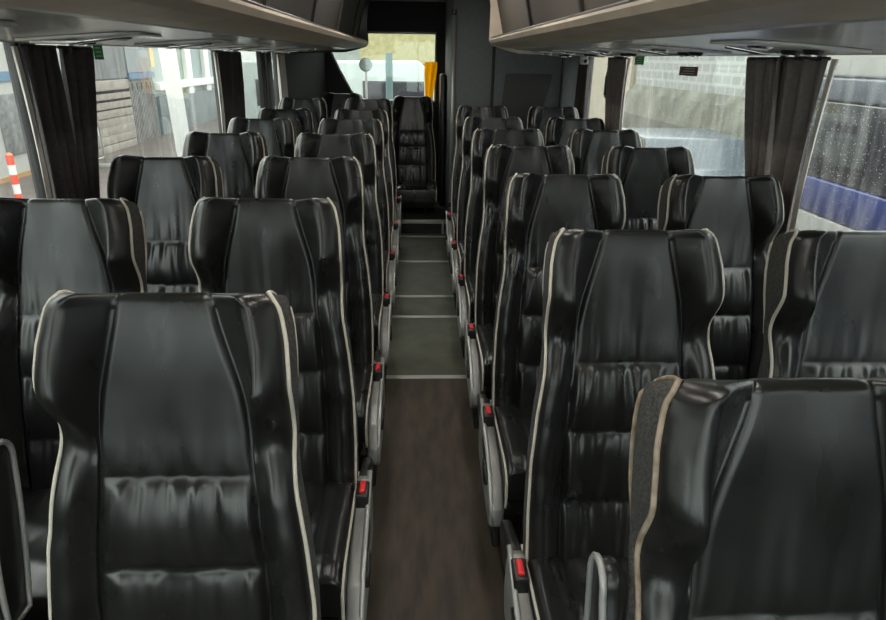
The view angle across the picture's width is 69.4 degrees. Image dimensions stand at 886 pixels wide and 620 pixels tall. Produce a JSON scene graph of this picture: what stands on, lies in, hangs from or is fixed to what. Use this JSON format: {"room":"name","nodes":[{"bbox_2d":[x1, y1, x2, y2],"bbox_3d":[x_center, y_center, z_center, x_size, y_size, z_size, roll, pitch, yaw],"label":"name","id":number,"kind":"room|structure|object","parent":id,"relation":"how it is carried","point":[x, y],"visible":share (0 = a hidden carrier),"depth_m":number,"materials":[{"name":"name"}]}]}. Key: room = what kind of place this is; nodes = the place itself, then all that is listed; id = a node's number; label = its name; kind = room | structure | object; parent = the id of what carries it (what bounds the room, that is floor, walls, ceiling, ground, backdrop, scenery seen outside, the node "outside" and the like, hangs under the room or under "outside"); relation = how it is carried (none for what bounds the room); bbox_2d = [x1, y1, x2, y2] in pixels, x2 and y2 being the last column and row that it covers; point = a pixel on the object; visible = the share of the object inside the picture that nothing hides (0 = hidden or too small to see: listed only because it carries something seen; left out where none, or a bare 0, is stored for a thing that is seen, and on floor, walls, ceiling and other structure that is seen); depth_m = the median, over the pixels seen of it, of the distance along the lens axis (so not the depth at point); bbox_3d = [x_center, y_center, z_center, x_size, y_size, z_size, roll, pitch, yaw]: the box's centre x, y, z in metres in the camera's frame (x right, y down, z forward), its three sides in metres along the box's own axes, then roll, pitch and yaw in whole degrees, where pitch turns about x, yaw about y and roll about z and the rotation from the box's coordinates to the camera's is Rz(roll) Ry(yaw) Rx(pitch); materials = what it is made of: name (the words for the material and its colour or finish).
{"room":"vehicle interior","nodes":[
{"label":"vehicle interior","id":0,"kind":"room"},
{"bbox_2d":[0,119,218,198],"bbox_3d":[-0.539,-2.668,13.986,60.000,0.100,52.000,0,22,-2],"label":"ground","id":1,"kind":"structure","parent":0,"point":[163,145],"depth_m":17.80,"materials":[{"name":"concrete"}]},
{"bbox_2d":[5,153,22,197],"bbox_3d":[-7.640,-2.325,11.412,0.360,0.940,0.360,0,22,-2],"label":"bollard","id":2,"kind":"object","parent":1,"relation":"on","point":[11,166],"visible":0.74,"depth_m":11.35,"materials":[{"name":"red"}]},
{"bbox_2d":[0,42,159,183],"bbox_3d":[-9.166,-2.538,7.716,0.650,4.000,28.900,0,22,-2],"label":"warehouse building","id":3,"kind":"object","parent":1,"relation":"on","point":[126,109],"visible":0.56,"depth_m":18.12,"materials":[{"name":"grey"}]},
{"bbox_2d":[128,81,159,142],"bbox_3d":[-9.532,-6.327,20.395,0.050,1.750,1.880,0,22,-2],"label":"curtain","id":4,"kind":"object","parent":3,"relation":"hanging from","point":[141,92],"depth_m":20.38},
{"bbox_2d":[97,120,110,167],"bbox_3d":[-8.169,-3.682,14.566,0.500,1.140,1.840,0,22,-2],"label":"crowd barrier","id":5,"kind":"object","parent":1,"relation":"on","point":[98,126],"visible":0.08,"depth_m":15.41,"materials":[{"name":"silver metal"}]},
{"bbox_2d":[158,48,188,156],"bbox_3d":[-3.736,-2.932,8.933,0.120,4.000,0.759,0,22,-2],"label":"post","id":6,"kind":"object","parent":1,"relation":"on","point":[168,57],"visible":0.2,"depth_m":8.85,"materials":[{"name":"white paint"}]},
{"bbox_2d":[151,48,224,134],"bbox_3d":[-10.119,-12.536,31.703,0.500,5.000,23.100,0,22,-2],"label":"glazed workshop","id":7,"kind":"object","parent":1,"relation":"on","point":[195,65],"visible":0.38,"depth_m":24.52,"materials":[{"name":"white paint"}]},
{"bbox_2d":[240,51,256,60],"bbox_3d":[-5.178,-5.813,17.285,0.600,3.200,0.070,0,22,-2],"label":"sign board","id":8,"kind":"object","parent":1,"relation":"on","point":[245,55],"visible":0.02,"depth_m":16.91,"materials":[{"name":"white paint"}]},
{"bbox_2d":[271,49,359,59],"bbox_3d":[-3.862,-7.393,17.527,3.650,6.000,0.300,0,22,-2],"label":"block","id":9,"kind":"object","parent":1,"relation":"on","point":[351,55],"visible":0.02,"depth_m":17.57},
{"bbox_2d":[242,60,433,118],"bbox_3d":[-1.432,-3.531,12.528,4.897,2.549,1.650,0,22,-2],"label":"van","id":10,"kind":"object","parent":1,"relation":"on","point":[408,75],"visible":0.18,"depth_m":11.45,"materials":[{"name":"white paint"}]},
{"bbox_2d":[359,58,371,98],"bbox_3d":[-1.060,-2.193,9.088,0.180,2.590,0.045,0,22,-2],"label":"convex mirror","id":11,"kind":"object","parent":1,"relation":"on","point":[365,64],"visible":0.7,"depth_m":8.64,"materials":[{"name":"silver metal"}]},
{"bbox_2d":[385,53,392,99],"bbox_3d":[-0.772,-2.334,9.375,0.100,2.650,0.100,0,22,-2],"label":"pole","id":12,"kind":"object","parent":1,"relation":"on","point":[388,56],"visible":0.4,"depth_m":8.96,"materials":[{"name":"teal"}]},
{"bbox_2d":[360,34,434,65],"bbox_3d":[0.245,-6.331,14.994,4.350,6.000,0.500,0,22,-2],"label":"wall","id":13,"kind":"structure","parent":1,"relation":"on","point":[419,47],"depth_m":14.78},
{"bbox_2d":[588,56,636,123],"bbox_3d":[8.124,-11.020,28.580,5.500,5.000,19.400,0,22,-2],"label":"building","id":14,"kind":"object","parent":1,"relation":"on","point":[598,81],"visible":0.02,"depth_m":22.79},
{"bbox_2d":[622,128,744,175],"bbox_3d":[4.170,-2.408,11.402,1.740,1.449,4.135,0,22,-2],"label":"parked car","id":15,"kind":"object","parent":1,"relation":"on","point":[714,166],"visible":0.15,"depth_m":10.57,"materials":[{"name":"grey paint"}]},
{"bbox_2d":[622,56,779,139],"bbox_3d":[5.996,-4.420,13.239,1.000,3.900,13.400,0,22,-2],"label":"wall","id":16,"kind":"structure","parent":1,"relation":"on","point":[726,67],"depth_m":15.11,"materials":[{"name":"concrete"}]},
{"bbox_2d":[795,55,885,230],"bbox_3d":[3.937,0.917,0.899,2.420,2.950,8.700,0,22,-2],"label":"coach","id":17,"kind":"object","parent":1,"relation":"on","point":[869,205],"visible":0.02,"depth_m":4.11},
{"bbox_2d":[3,42,277,197],"bbox_3d":[-1.481,-0.533,2.822,0.070,2.200,8.950,0,22,-2],"label":"wall","id":18,"kind":"structure","parent":0,"point":[25,69],"depth_m":2.28,"materials":[{"name":"grey plastic"}]},
{"bbox_2d":[5,42,46,197],"bbox_3d":[-1.386,0.187,0.485,0.030,0.855,3.930,0,22,-2],"label":"window","id":19,"kind":"structure","parent":18,"relation":"in","point":[30,140],"depth_m":2.25,"materials":[{"name":"black"}]},
{"bbox_2d":[92,45,221,132],"bbox_3d":[-1.506,-0.975,3.432,0.030,0.855,2.270,0,22,-2],"label":"window","id":20,"kind":"structure","parent":18,"relation":"in","point":[97,49],"depth_m":2.76,"materials":[{"name":"black"}]},
{"bbox_2d":[0,0,369,52],"bbox_3d":[-0.974,-1.210,2.269,0.899,0.520,8.280,0,22,-2],"label":"luggage rack","id":21,"kind":"object","parent":18,"relation":"attached to","point":[326,26],"visible":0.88,"depth_m":1.81,"materials":[{"name":"beige plastic"}]},
{"bbox_2d":[0,20,17,27],"bbox_3d":[-0.979,-0.511,1.160,0.328,0.039,0.316,1,21,0],"label":"overhead console","id":22,"kind":"object","parent":21,"relation":"attached to","point":[3,23],"visible":1,"depth_m":1.24,"materials":[{"name":"black plastic"}]},
{"bbox_2d":[11,44,82,198],"bbox_3d":[-1.372,-0.535,2.285,0.052,0.762,0.256,0,22,-2],"label":"curtain","id":23,"kind":"object","parent":21,"relation":"hanging from","point":[42,62],"visible":0.65,"depth_m":2.22,"materials":[{"name":"fabric"}]},
{"bbox_2d":[57,45,99,198],"bbox_3d":[-1.381,-0.623,2.508,0.049,0.763,0.305,0,22,-2],"label":"curtain","id":24,"kind":"object","parent":21,"relation":"hanging from","point":[77,62],"visible":0.62,"depth_m":2.44,"materials":[{"name":"fabric"}]},
{"bbox_2d":[14,32,161,45],"bbox_3d":[-1.008,-0.793,1.876,0.328,0.039,0.316,1,21,0],"label":"overhead console","id":25,"kind":"object","parent":21,"relation":"attached to","point":[88,39],"visible":1,"depth_m":1.76,"materials":[{"name":"black plastic"}]},
{"bbox_2d":[109,37,131,41],"bbox_3d":[-0.947,-0.793,1.875,0.068,0.013,0.068,0,22,-2],"label":"light","id":26,"kind":"object","parent":25,"relation":"on","point":[124,38],"depth_m":1.86,"materials":[{"name":"white paint"}]},
{"bbox_2d":[133,39,230,49],"bbox_3d":[-1.038,-1.083,2.610,0.328,0.039,0.316,1,21,0],"label":"overhead console","id":27,"kind":"object","parent":21,"relation":"attached to","point":[176,45],"visible":1,"depth_m":2.50,"materials":[{"name":"black plastic"}]},
{"bbox_2d":[213,51,245,132],"bbox_3d":[-1.461,-1.391,4.456,0.050,0.761,0.665,0,22,-2],"label":"curtain","id":28,"kind":"object","parent":21,"relation":"hanging from","point":[229,71],"visible":0.61,"depth_m":4.36,"materials":[{"name":"fabric"}]},
{"bbox_2d":[201,44,271,50],"bbox_3d":[-1.069,-1.391,3.391,0.328,0.039,0.316,1,21,0],"label":"overhead console","id":29,"kind":"object","parent":21,"relation":"attached to","point":[245,46],"visible":1,"depth_m":3.28,"materials":[{"name":"black plastic"}]},
{"bbox_2d":[243,46,297,51],"bbox_3d":[-1.101,-1.695,4.163,0.328,0.039,0.316,1,21,0],"label":"overhead console","id":30,"kind":"object","parent":21,"relation":"attached to","point":[269,49],"visible":0.99,"depth_m":4.05,"materials":[{"name":"black plastic"}]},
{"bbox_2d":[276,53,287,99],"bbox_3d":[-1.530,-2.059,6.149,0.053,0.762,0.343,0,22,-2],"label":"curtain","id":31,"kind":"object","parent":21,"relation":"hanging from","point":[282,78],"visible":0.46,"depth_m":6.04,"materials":[{"name":"grey fabric"}]},
{"bbox_2d":[270,48,315,52],"bbox_3d":[-1.131,-1.989,4.906,0.328,0.039,0.316,1,21,0],"label":"overhead console","id":32,"kind":"object","parent":21,"relation":"attached to","point":[302,49],"visible":0.94,"depth_m":4.79,"materials":[{"name":"black plastic"}]},
{"bbox_2d":[256,52,279,108],"bbox_3d":[-1.568,-1.767,5.441,0.070,0.855,1.910,0,22,-2],"label":"curtain","id":33,"kind":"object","parent":18,"relation":"in","point":[259,55],"depth_m":5.62,"materials":[{"name":"black"}]},
{"bbox_2d":[276,52,326,98],"bbox_3d":[-1.423,-1.893,6.682,0.360,1.525,0.760,0,22,-2],"label":"trim","id":34,"kind":"structure","parent":18,"relation":"attached to","point":[305,72],"depth_m":6.51,"materials":[{"name":"black"}]},
{"bbox_2d":[325,1,445,194],"bbox_3d":[-0.256,-2.273,7.032,2.720,2.010,0.060,0,22,-2],"label":"wall","id":35,"kind":"structure","parent":0,"point":[399,16],"depth_m":6.71,"materials":[{"name":"black"}]},
{"bbox_2d":[330,31,436,102],"bbox_3d":[-0.654,-2.603,6.862,1.175,0.711,0.052,0,22,-2],"label":"window","id":36,"kind":"structure","parent":35,"relation":"in","point":[369,32],"depth_m":6.77,"materials":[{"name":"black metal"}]},
{"bbox_2d":[424,62,436,102],"bbox_3d":[-0.131,-2.434,6.875,0.139,0.432,0.032,0,22,-2],"label":"cloth","id":37,"kind":"object","parent":36,"relation":"hanging from","point":[430,68],"visible":0.77,"depth_m":6.85,"materials":[{"name":"orange"}]},
{"bbox_2d":[370,0,446,1],"bbox_3d":[-0.071,-1.580,2.467,2.720,0.050,8.950,0,22,-2],"label":"ceiling","id":38,"kind":"structure","parent":0,"point":[370,0],"depth_m":6.55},
{"bbox_2d":[401,195,445,233],"bbox_3d":[-0.247,-1.010,6.826,2.720,0.190,1.250,0,22,-2],"label":"floor","id":39,"kind":"structure","parent":0,"point":[438,212],"depth_m":6.32,"materials":[{"name":"black"}]},
{"bbox_2d":[322,92,361,117],"bbox_3d":[-1.025,-1.544,6.499,0.484,1.240,0.668,0,22,-2],"label":"seat","id":40,"kind":"object","parent":39,"relation":"on","point":[335,101],"visible":0.19,"depth_m":6.51,"materials":[{"name":"leather"}]},
{"bbox_2d":[392,96,436,211],"bbox_3d":[-0.309,-1.511,6.498,0.484,1.241,0.668,0,22,-2],"label":"seat","id":41,"kind":"object","parent":39,"relation":"on","point":[413,136],"visible":0.9,"depth_m":6.56,"materials":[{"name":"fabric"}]},
{"bbox_2d":[397,180,435,202],"bbox_3d":[-0.310,-1.223,6.510,0.472,0.164,0.480,0,22,-2],"label":"cushion","id":42,"kind":"object","parent":41,"relation":"on","point":[412,191],"depth_m":6.31,"materials":[{"name":"black leather"}]},
{"bbox_2d":[401,219,445,223],"bbox_3d":[-0.248,-0.859,6.216,0.550,0.036,0.035,0,22,-2],"label":"trim","id":43,"kind":"structure","parent":39,"relation":"on","point":[404,221],"depth_m":6.20,"materials":[{"name":"silver metal"}]},
{"bbox_2d":[438,73,446,205],"bbox_3d":[-0.011,-1.804,6.791,0.060,1.320,0.450,0,22,-2],"label":"pole","id":44,"kind":"object","parent":39,"relation":"on","point":[442,77],"visible":1,"depth_m":6.62,"materials":[{"name":"black plastic"}]},
{"bbox_2d":[358,233,521,619],"bbox_3d":[-0.079,0.692,2.690,2.720,0.060,7.700,0,22,-2],"label":"floor","id":45,"kind":"structure","parent":0,"point":[434,557],"depth_m":2.61,"materials":[{"name":"brown plastic"}]},
{"bbox_2d":[0,439,32,619],"bbox_3d":[-1.016,0.638,1.013,0.495,1.241,0.668,0,22,-2],"label":"seat","id":46,"kind":"object","parent":45,"relation":"on","point":[16,602],"visible":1,"depth_m":1.16,"materials":[{"name":"black leather"}]},
{"bbox_2d":[0,197,146,619],"bbox_3d":[-1.051,0.356,1.729,0.484,1.240,0.668,0,22,-2],"label":"seat","id":47,"kind":"object","parent":45,"relation":"on","point":[48,246],"visible":0.41,"depth_m":1.77,"materials":[{"name":"black leather"}]},
{"bbox_2d":[21,487,50,619],"bbox_3d":[-1.051,0.644,1.741,0.472,0.164,0.480,0,22,-2],"label":"cushion","id":48,"kind":"object","parent":47,"relation":"on","point":[36,500],"depth_m":1.67,"materials":[{"name":"black leather"}]},
{"bbox_2d":[107,155,223,291],"bbox_3d":[-1.081,0.066,2.463,0.484,1.241,0.668,0,22,-2],"label":"seat","id":49,"kind":"object","parent":45,"relation":"on","point":[166,191],"visible":0.3,"depth_m":2.50,"materials":[{"name":"black leather"}]},
{"bbox_2d":[32,290,320,619],"bbox_3d":[-0.438,0.627,1.063,0.535,1.241,0.689,0,22,-2],"label":"seat","id":50,"kind":"object","parent":45,"relation":"on","point":[178,490],"visible":1,"depth_m":1.11,"materials":[{"name":"black leather"}]},
{"bbox_2d":[182,131,268,198],"bbox_3d":[-1.113,-0.242,3.244,0.484,1.241,0.668,0,22,-2],"label":"seat","id":51,"kind":"object","parent":45,"relation":"on","point":[239,156],"visible":0.2,"depth_m":3.26,"materials":[{"name":"black leather"}]},
{"bbox_2d":[227,117,295,157],"bbox_3d":[-1.144,-0.546,4.015,0.484,1.240,0.668,0,22,-2],"label":"seat","id":52,"kind":"object","parent":45,"relation":"on","point":[279,134],"visible":0.21,"depth_m":4.03,"materials":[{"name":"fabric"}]},
{"bbox_2d":[188,196,372,619],"bbox_3d":[-0.467,0.345,1.779,0.535,1.241,0.689,0,22,-2],"label":"seat","id":53,"kind":"object","parent":45,"relation":"on","point":[291,248],"visible":0.58,"depth_m":1.81,"materials":[{"name":"black leather"}]},
{"bbox_2d":[303,479,354,619],"bbox_3d":[-0.493,0.636,1.782,0.472,0.164,0.480,0,22,-2],"label":"cushion","id":54,"kind":"object","parent":53,"relation":"on","point":[330,502],"depth_m":1.70,"materials":[{"name":"black leather"}]},
{"bbox_2d":[257,108,314,139],"bbox_3d":[-1.174,-0.840,4.759,0.484,1.241,0.668,0,22,-2],"label":"seat","id":55,"kind":"object","parent":45,"relation":"on","point":[303,119],"visible":0.18,"depth_m":4.76,"materials":[{"name":"leather"}]},
{"bbox_2d":[278,97,327,132],"bbox_3d":[-1.204,-1.161,5.492,0.484,1.241,0.668,0,22,-2],"label":"seat","id":56,"kind":"object","parent":45,"relation":"on","point":[318,106],"visible":0.19,"depth_m":5.50,"materials":[{"name":"leather"}]},
{"bbox_2d":[255,156,384,485],"bbox_3d":[-0.497,0.056,2.514,0.535,1.240,0.689,0,22,-2],"label":"seat","id":57,"kind":"object","parent":45,"relation":"on","point":[340,179],"visible":0.41,"depth_m":2.53,"materials":[{"name":"black leather"}]},
{"bbox_2d":[353,363,371,449],"bbox_3d":[-0.522,0.347,2.517,0.472,0.164,0.480,0,22,-2],"label":"cushion","id":58,"kind":"object","parent":57,"relation":"on","point":[362,371],"depth_m":2.40,"materials":[{"name":"black leather"}]},
{"bbox_2d":[294,132,391,382],"bbox_3d":[-0.529,-0.253,3.294,0.535,1.241,0.689,0,22,-2],"label":"seat","id":59,"kind":"object","parent":45,"relation":"on","point":[361,146],"visible":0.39,"depth_m":3.30,"materials":[{"name":"leather"}]},
{"bbox_2d":[373,294,381,350],"bbox_3d":[-0.554,0.038,3.297,0.472,0.165,0.480,0,22,-2],"label":"cushion","id":60,"kind":"object","parent":59,"relation":"on","point":[377,298],"depth_m":3.17,"materials":[{"name":"black leather"}]},
{"bbox_2d":[318,118,396,309],"bbox_3d":[-0.561,-0.557,4.066,0.535,1.241,0.689,0,22,-2],"label":"seat","id":61,"kind":"object","parent":45,"relation":"on","point":[374,127],"visible":0.32,"depth_m":4.07,"materials":[{"name":"leather"}]},
{"bbox_2d":[383,250,388,292],"bbox_3d":[-0.586,-0.266,4.069,0.472,0.164,0.480,0,22,-2],"label":"cushion","id":62,"kind":"object","parent":61,"relation":"on","point":[385,252],"depth_m":3.96,"materials":[{"name":"black leather"}]},
{"bbox_2d":[334,108,399,267],"bbox_3d":[-0.591,-0.850,4.809,0.535,1.240,0.689,0,22,-2],"label":"seat","id":63,"kind":"object","parent":45,"relation":"on","point":[342,113],"visible":0.18,"depth_m":4.81,"materials":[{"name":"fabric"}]},
{"bbox_2d":[344,98,401,235],"bbox_3d":[-0.621,-1.171,5.542,0.535,1.241,0.689,0,22,-2],"label":"seat","id":64,"kind":"object","parent":45,"relation":"on","point":[352,103],"visible":0.3,"depth_m":5.54,"materials":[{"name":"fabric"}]},
{"bbox_2d":[392,315,456,317],"bbox_3d":[-0.122,0.045,4.240,0.640,0.006,0.036,0,22,-2],"label":"trim","id":65,"kind":"structure","parent":45,"relation":"on","point":[393,316],"depth_m":4.24,"materials":[{"name":"silver metal"}]},
{"bbox_2d":[395,295,453,297],"bbox_3d":[-0.137,-0.098,4.603,0.640,0.006,0.036,0,22,-2],"label":"trim","id":66,"kind":"structure","parent":45,"relation":"on","point":[396,296],"depth_m":4.59,"materials":[{"name":"silver metal"}]},
{"bbox_2d":[386,375,466,378],"bbox_3d":[-0.090,0.360,3.441,0.640,0.006,0.036,0,22,-2],"label":"trim","id":67,"kind":"structure","parent":45,"relation":"on","point":[387,376],"depth_m":3.43,"materials":[{"name":"silver metal"}]},
{"bbox_2d":[445,105,508,266],"bbox_3d":[0.287,-0.953,5.052,0.535,1.241,0.689,0,22,-2],"label":"seat","id":68,"kind":"object","parent":45,"relation":"on","point":[464,111],"visible":0.29,"depth_m":5.06,"materials":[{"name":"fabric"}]},
{"bbox_2d":[452,213,456,240],"bbox_3d":[0.312,-0.662,5.057,0.472,0.164,0.480,0,22,-2],"label":"armrest","id":69,"kind":"object","parent":68,"relation":"on","point":[454,215],"depth_m":4.93,"materials":[{"name":"plastic"}]},
{"bbox_2d":[450,116,522,308],"bbox_3d":[0.316,-0.649,4.334,0.535,1.241,0.689,0,22,-2],"label":"seat","id":70,"kind":"object","parent":45,"relation":"on","point":[470,124],"visible":0.25,"depth_m":4.34,"materials":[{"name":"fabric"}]},
{"bbox_2d":[457,240,463,274],"bbox_3d":[0.341,-0.358,4.339,0.472,0.165,0.480,0,22,-2],"label":"armrest","id":71,"kind":"object","parent":70,"relation":"on","point":[460,243],"depth_m":4.23,"materials":[{"name":"plastic"}]},
{"bbox_2d":[456,128,543,357],"bbox_3d":[0.344,-0.374,3.637,0.535,1.240,0.689,0,22,-2],"label":"seat","id":72,"kind":"object","parent":45,"relation":"on","point":[482,139],"visible":0.23,"depth_m":3.65,"materials":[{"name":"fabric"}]},
{"bbox_2d":[465,274,474,323],"bbox_3d":[0.369,-0.083,3.642,0.472,0.164,0.480,0,22,-2],"label":"cushion","id":73,"kind":"object","parent":72,"relation":"on","point":[469,278],"depth_m":3.51,"materials":[{"name":"black leather"}]},
{"bbox_2d":[464,144,574,428],"bbox_3d":[0.373,-0.099,2.940,0.535,1.241,0.689,0,22,-2],"label":"seat","id":74,"kind":"object","parent":45,"relation":"on","point":[501,162],"visible":0.43,"depth_m":2.96,"materials":[{"name":"black leather"}]},
{"bbox_2d":[476,324,493,392],"bbox_3d":[0.398,0.193,2.945,0.472,0.164,0.480,0,22,-2],"label":"cushion","id":75,"kind":"object","parent":74,"relation":"on","point":[484,332],"depth_m":2.81,"materials":[{"name":"black leather"}]},
{"bbox_2d":[477,173,625,545],"bbox_3d":[0.402,0.183,2.224,0.535,1.241,0.689,0,22,-2],"label":"seat","id":76,"kind":"object","parent":45,"relation":"on","point":[536,206],"visible":0.53,"depth_m":2.25,"materials":[{"name":"black leather"}]},
{"bbox_2d":[494,404,532,510],"bbox_3d":[0.427,0.475,2.229,0.472,0.165,0.480,0,22,-2],"label":"cushion","id":77,"kind":"object","parent":76,"relation":"on","point":[512,422],"depth_m":2.11,"materials":[{"name":"black leather"}]},
{"bbox_2d":[526,106,578,135],"bbox_3d":[0.875,-0.950,5.068,0.484,1.240,0.668,0,22,-2],"label":"seat","id":78,"kind":"object","parent":45,"relation":"on","point":[537,116],"visible":0.14,"depth_m":5.07,"materials":[{"name":"leather"}]},
{"bbox_2d":[543,117,605,146],"bbox_3d":[0.904,-0.646,4.350,0.484,1.241,0.668,0,22,-2],"label":"seat","id":79,"kind":"object","parent":45,"relation":"on","point":[557,130],"visible":0.2,"depth_m":4.36,"materials":[{"name":"leather"}]},
{"bbox_2d":[567,129,641,174],"bbox_3d":[0.932,-0.371,3.653,0.484,1.241,0.668,0,22,-2],"label":"seat","id":80,"kind":"object","parent":45,"relation":"on","point":[588,147],"visible":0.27,"depth_m":3.66,"materials":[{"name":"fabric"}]},
{"bbox_2d":[499,228,724,619],"bbox_3d":[0.431,0.466,1.508,0.535,1.240,0.689,0,22,-2],"label":"seat","id":81,"kind":"object","parent":45,"relation":"on","point":[624,310],"visible":0.68,"depth_m":1.56,"materials":[{"name":"black leather"}]},
{"bbox_2d":[528,556,628,619],"bbox_3d":[0.456,0.757,1.514,0.472,0.164,0.480,0,22,-2],"label":"cushion","id":82,"kind":"object","parent":81,"relation":"on","point":[556,584],"depth_m":1.55,"materials":[{"name":"black leather"}]},
{"bbox_2d":[601,146,694,229],"bbox_3d":[0.961,-0.096,2.956,0.484,1.240,0.668,0,22,-2],"label":"seat","id":83,"kind":"object","parent":45,"relation":"on","point":[642,172],"visible":0.24,"depth_m":2.98,"materials":[{"name":"black leather"}]},
{"bbox_2d":[657,174,783,379],"bbox_3d":[0.990,0.187,2.240,0.484,1.241,0.668,0,22,-2],"label":"seat","id":84,"kind":"object","parent":45,"relation":"on","point":[745,214],"visible":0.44,"depth_m":2.28,"materials":[{"name":"black leather"}]},
{"bbox_2d":[584,375,885,619],"bbox_3d":[0.441,0.745,0.801,0.535,1.241,0.689,0,22,-2],"label":"seat","id":85,"kind":"object","parent":45,"relation":"on","point":[753,498],"visible":1,"depth_m":0.82,"materials":[{"name":"black leather"}]},
{"bbox_2d":[757,229,885,378],"bbox_3d":[1.019,0.469,1.524,0.484,1.241,0.668,0,22,-2],"label":"seat","id":86,"kind":"object","parent":45,"relation":"on","point":[824,291],"visible":0.37,"depth_m":1.56,"materials":[{"name":"black leather"}]},
{"bbox_2d":[445,0,561,211],"bbox_3d":[0.589,-1.909,6.317,1.090,2.140,1.600,0,22,-2],"label":"wall partition","id":87,"kind":"structure","parent":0,"point":[474,48],"depth_m":5.42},
{"bbox_2d":[448,9,456,206],"bbox_3d":[0.080,-1.702,5.539,0.044,1.630,0.043,0,22,-2],"label":"pole","id":88,"kind":"object","parent":87,"relation":"attached to","point":[453,11],"visible":0.86,"depth_m":5.48,"materials":[{"name":"silver metal"}]},
{"bbox_2d":[450,0,456,212],"bbox_3d":[0.087,-1.611,5.597,0.030,2.100,0.020,0,22,-2],"label":"trim","id":89,"kind":"structure","parent":87,"relation":"attached to","point":[455,1],"depth_m":5.45,"materials":[{"name":"grey"}]},
{"bbox_2d":[490,46,495,106],"bbox_3d":[0.416,-1.594,5.566,0.025,2.100,0.015,0,22,-2],"label":"trim","id":90,"kind":"structure","parent":87,"relation":"attached to","point":[494,48],"depth_m":5.41,"materials":[{"name":"black"}]},
{"bbox_2d":[502,74,551,128],"bbox_3d":[0.706,-1.773,5.507,0.439,0.485,0.015,0,22,-2],"label":"panel","id":91,"kind":"object","parent":87,"relation":"attached to","point":[522,92],"visible":0.7,"depth_m":5.46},
{"bbox_2d":[587,55,826,227],"bbox_3d":[1.307,-0.534,2.936,0.070,2.200,8.950,0,22,-2],"label":"wall","id":92,"kind":"structure","parent":0,"point":[804,154],"depth_m":2.45,"materials":[{"name":"grey plastic"}]},
{"bbox_2d":[560,56,579,107],"bbox_3d":[1.082,-1.474,5.621,0.160,1.455,0.050,0,22,-2],"label":"trim","id":93,"kind":"structure","parent":92,"relation":"attached to","point":[570,64],"depth_m":5.41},
{"bbox_2d":[574,57,590,118],"bbox_3d":[1.129,-1.661,5.242,0.051,0.762,0.323,0,22,-2],"label":"curtain","id":94,"kind":"object","parent":92,"relation":"hanging from","point":[582,86],"visible":0.53,"depth_m":5.14,"materials":[{"name":"fabric"}]},
{"bbox_2d":[620,56,744,175],"bbox_3d":[1.282,-0.976,3.546,0.030,0.855,2.270,0,22,-2],"label":"window","id":95,"kind":"structure","parent":92,"relation":"in","point":[639,60],"depth_m":3.39,"materials":[{"name":"clear"}]},
{"bbox_2d":[489,0,885,57],"bbox_3d":[0.877,-0.908,1.576,0.899,0.520,6.630,0,22,-2],"label":"luggage rack","id":96,"kind":"object","parent":92,"relation":"attached to","point":[516,26],"visible":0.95,"depth_m":1.58,"materials":[{"name":"beige plastic"}]},
{"bbox_2d":[532,51,578,56],"bbox_3d":[0.806,-1.822,4.561,0.328,0.039,0.316,1,21,0],"label":"overhead console","id":97,"kind":"object","parent":96,"relation":"attached to","point":[538,52],"visible":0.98,"depth_m":4.54,"materials":[{"name":"black plastic"}]},
{"bbox_2d":[552,50,606,56],"bbox_3d":[0.834,-1.547,3.864,0.328,0.039,0.316,1,21,0],"label":"overhead console","id":98,"kind":"object","parent":96,"relation":"attached to","point":[567,52],"visible":0.96,"depth_m":3.83,"materials":[{"name":"black plastic"}]},
{"bbox_2d":[605,57,629,130],"bbox_3d":[1.165,-1.313,4.363,0.052,0.763,0.538,0,22,-2],"label":"curtain","id":99,"kind":"object","parent":96,"relation":"hanging from","point":[617,71],"visible":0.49,"depth_m":4.29,"materials":[{"name":"black fabric"}]},
{"bbox_2d":[581,48,657,56],"bbox_3d":[0.862,-1.272,3.166,0.328,0.039,0.316,1,21,0],"label":"overhead console","id":100,"kind":"object","parent":96,"relation":"attached to","point":[623,53],"visible":0.98,"depth_m":3.12,"materials":[{"name":"black plastic"}]},
{"bbox_2d":[627,45,731,56],"bbox_3d":[0.892,-0.990,2.450,0.328,0.039,0.316,1,21,0],"label":"overhead console","id":101,"kind":"object","parent":96,"relation":"attached to","point":[660,50],"visible":1,"depth_m":2.40,"materials":[{"name":"black plastic"}]},
{"bbox_2d":[744,57,784,175],"bbox_3d":[1.238,-0.601,2.556,0.050,0.763,0.365,0,22,-2],"label":"curtain","id":102,"kind":"object","parent":96,"relation":"hanging from","point":[762,81],"visible":0.56,"depth_m":2.50,"materials":[{"name":"black fabric"}]},
{"bbox_2d":[710,40,871,56],"bbox_3d":[0.921,-0.707,1.735,0.328,0.039,0.316,1,21,0],"label":"overhead console","id":103,"kind":"object","parent":96,"relation":"attached to","point":[760,47],"visible":1,"depth_m":1.69,"materials":[{"name":"black plastic"}]},
{"bbox_2d":[747,45,773,50],"bbox_3d":[0.860,-0.709,1.735,0.068,0.013,0.068,0,22,-2],"label":"light","id":104,"kind":"object","parent":103,"relation":"on","point":[753,47],"depth_m":1.72,"materials":[{"name":"white paint"}]},
{"bbox_2d":[772,57,838,238],"bbox_3d":[1.250,-0.508,2.320,0.050,0.762,0.291,0,22,-2],"label":"curtain","id":105,"kind":"object","parent":96,"relation":"hanging from","point":[804,76],"visible":0.68,"depth_m":2.26,"materials":[{"name":"black fabric"}]},
{"bbox_2d":[770,56,799,174],"bbox_3d":[1.272,-0.565,2.502,0.035,0.855,0.090,0,22,-2],"label":"trim","id":106,"kind":"structure","parent":92,"relation":"attached to","point":[784,62],"depth_m":2.39,"materials":[{"name":"grey"}]},
{"bbox_2d":[797,55,885,230],"bbox_3d":[1.402,0.187,0.599,0.030,0.855,3.930,0,22,-2],"label":"window","id":107,"kind":"structure","parent":92,"relation":"in","point":[822,55],"depth_m":2.14,"materials":[{"name":"clear"}]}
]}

